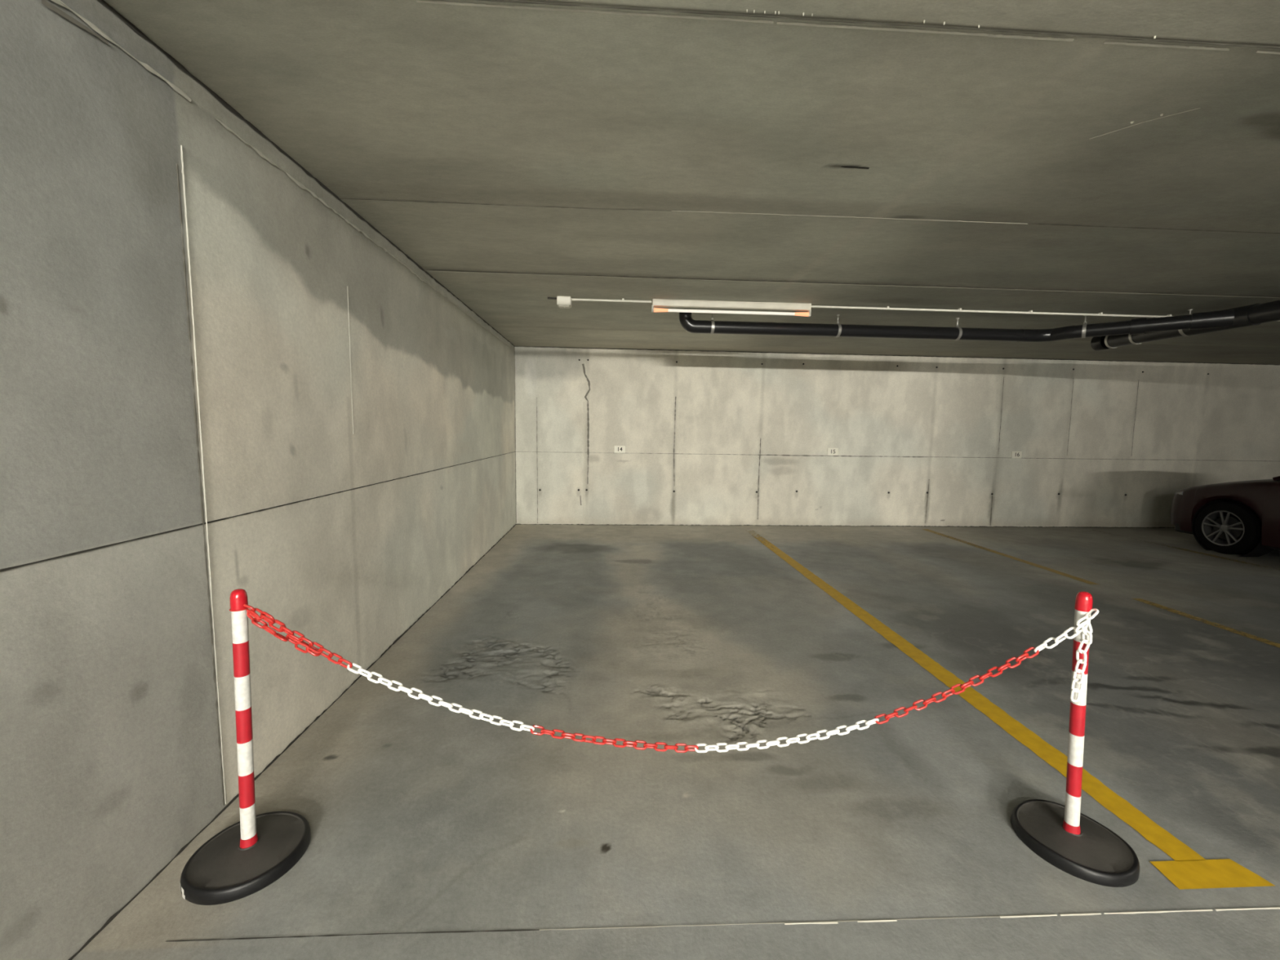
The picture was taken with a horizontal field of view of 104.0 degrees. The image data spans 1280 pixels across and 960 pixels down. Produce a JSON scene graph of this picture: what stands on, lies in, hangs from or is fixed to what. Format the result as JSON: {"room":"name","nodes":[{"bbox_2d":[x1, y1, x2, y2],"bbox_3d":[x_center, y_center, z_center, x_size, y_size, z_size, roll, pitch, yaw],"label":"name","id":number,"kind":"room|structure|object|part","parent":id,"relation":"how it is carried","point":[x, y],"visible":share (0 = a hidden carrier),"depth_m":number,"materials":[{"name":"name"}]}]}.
{"room":"parking garage","nodes":[
{"label":"parking garage","id":0,"kind":"room"},
{"bbox_2d":[0,0,515,959],"bbox_3d":[-1.332,0.344,-2.288,0.014,2.651,19.524,1,6,-3],"label":"wall","id":1,"kind":"structure","parent":0,"point":[219,377],"depth_m":1.66,"materials":[{"name":"concrete"}]},
{"bbox_2d":[71,524,1279,959],"bbox_3d":[6.109,1.733,-1.753,14.954,0.023,19.524,1,6,-3],"label":"floor","id":2,"kind":"structure","parent":0,"point":[438,833],"depth_m":2.17,"materials":[{"name":"concrete"}]},
{"bbox_2d":[179,588,311,905],"bbox_3d":[-1.300,0.807,1.628,0.342,0.928,0.336,1,6,-3],"label":"barrier post","id":3,"kind":"object","parent":2,"relation":"on","point":[246,857],"visible":1,"depth_m":1.61,"materials":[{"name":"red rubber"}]},
{"bbox_2d":[229,604,1098,752],"bbox_3d":[0.107,0.664,1.658,2.821,0.518,0.061,1,6,-2],"label":"chain","id":4,"kind":"object","parent":3,"relation":"hanging from","point":[290,637],"visible":1,"depth_m":1.68,"materials":[{"name":"red"}]},
{"bbox_2d":[754,532,1274,889],"bbox_3d":[1.753,1.030,4.488,0.333,0.001,5.774,1,6,-3],"label":"parking line","id":5,"kind":"object","parent":2,"relation":"on","point":[1188,869],"visible":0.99,"depth_m":2.06,"materials":[{"name":"yellow paint"}]},
{"bbox_2d":[1010,591,1139,887],"bbox_3d":[1.545,0.840,1.738,0.336,0.928,0.342,1,6,-3],"label":"barrier post","id":6,"kind":"object","parent":2,"relation":"on","point":[1068,839],"visible":0.98,"depth_m":1.73,"materials":[{"name":"black rubber"}]},
{"bbox_2d":[922,528,1279,648],"bbox_3d":[4.461,1.048,4.721,0.203,0.001,5.900,1,6,-3],"label":"parking line","id":7,"kind":"object","parent":2,"relation":"on","point":[1248,635],"visible":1,"depth_m":4.46,"materials":[{"name":"yellow paint"}]},
{"bbox_2d":[1170,475,1279,556],"bbox_3d":[8.319,0.364,5.005,2.153,1.508,4.435,1,6,-3],"label":"car","id":8,"kind":"object","parent":2,"relation":"on","point":[1241,517],"visible":1,"depth_m":6.23,"materials":[{"name":"red paint"}]},
{"bbox_2d":[104,0,1279,364],"bbox_3d":[6.150,-0.881,-2.018,14.954,0.023,19.520,1,6,-3],"label":"ceiling","id":9,"kind":"structure","parent":0,"point":[1106,157],"depth_m":2.11,"materials":[{"name":"concrete"}]},
{"bbox_2d":[547,295,571,308],"bbox_3d":[-0.727,-1.603,4.518,0.214,0.098,0.102,1,6,-3],"label":"junction box","id":10,"kind":"object","parent":9,"relation":"attached to","point":[562,302],"visible":0.98,"depth_m":4.47,"materials":[{"name":"white plastic"}]},
{"bbox_3d":[-0.684,-1.564,4.515,0.096,0.014,0.082,1,6,-3],"label":"lid","id":11,"kind":"part","parent":10,"relation":"part of","materials":[{"name":"white plastic"}]},
{"bbox_2d":[571,297,651,302],"bbox_3d":[-0.262,-1.634,4.541,0.735,0.030,0.028,1,6,-3],"label":"conduit","id":12,"kind":"object","parent":9,"relation":"attached to","point":[572,299],"visible":0.85,"depth_m":4.53,"materials":[{"name":"white plastic"}]},
{"bbox_2d":[651,298,811,316],"bbox_3d":[0.846,-1.582,4.605,1.482,0.111,0.068,1,6,-3],"label":"light","id":13,"kind":"object","parent":9,"relation":"attached to","point":[655,302],"visible":1,"depth_m":4.58,"materials":[{"name":"plastic"}]},
{"bbox_2d":[679,300,1279,351],"bbox_3d":[2.967,-1.145,1.229,4.760,0.242,8.360,1,6,-3],"label":"drain pipe","id":14,"kind":"object","parent":9,"relation":"hanging from","point":[1106,335],"visible":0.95,"depth_m":4.96,"materials":[{"name":"black plastic"}]},
{"bbox_2d":[811,305,1171,317],"bbox_3d":[3.974,-1.592,4.770,4.780,0.030,0.028,1,6,-3],"label":"conduit","id":15,"kind":"object","parent":9,"relation":"attached to","point":[887,308],"visible":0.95,"depth_m":4.73,"materials":[{"name":"white plastic"}]},
{"bbox_2d":[514,346,1279,528],"bbox_3d":[5.615,-0.564,7.820,14.955,2.642,0.028,1,6,-3],"label":"wall","id":16,"kind":"structure","parent":0,"point":[708,437],"depth_m":7.70,"materials":[{"name":"concrete"}]},
{"bbox_2d":[613,445,625,453],"bbox_3d":[-0.304,-0.459,7.498,0.165,0.108,0.013,1,6,-3],"label":"number plate","id":17,"kind":"object","parent":16,"relation":"attached to","point":[617,449],"visible":1,"depth_m":7.49,"materials":[{"name":"beige"}]},
{"bbox_2d":[826,448,838,455],"bbox_3d":[2.958,-0.433,7.673,0.165,0.112,0.013,1,6,-3],"label":"number plate","id":18,"kind":"object","parent":16,"relation":"attached to","point":[831,451],"visible":1,"depth_m":7.67,"materials":[{"name":"beige"}]},
{"bbox_2d":[1011,451,1022,457],"bbox_3d":[5.901,-0.396,7.833,0.160,0.108,0.013,1,6,-3],"label":"number plate","id":19,"kind":"object","parent":16,"relation":"attached to","point":[1014,454],"visible":1,"depth_m":7.83,"materials":[{"name":"beige"}]}
]}

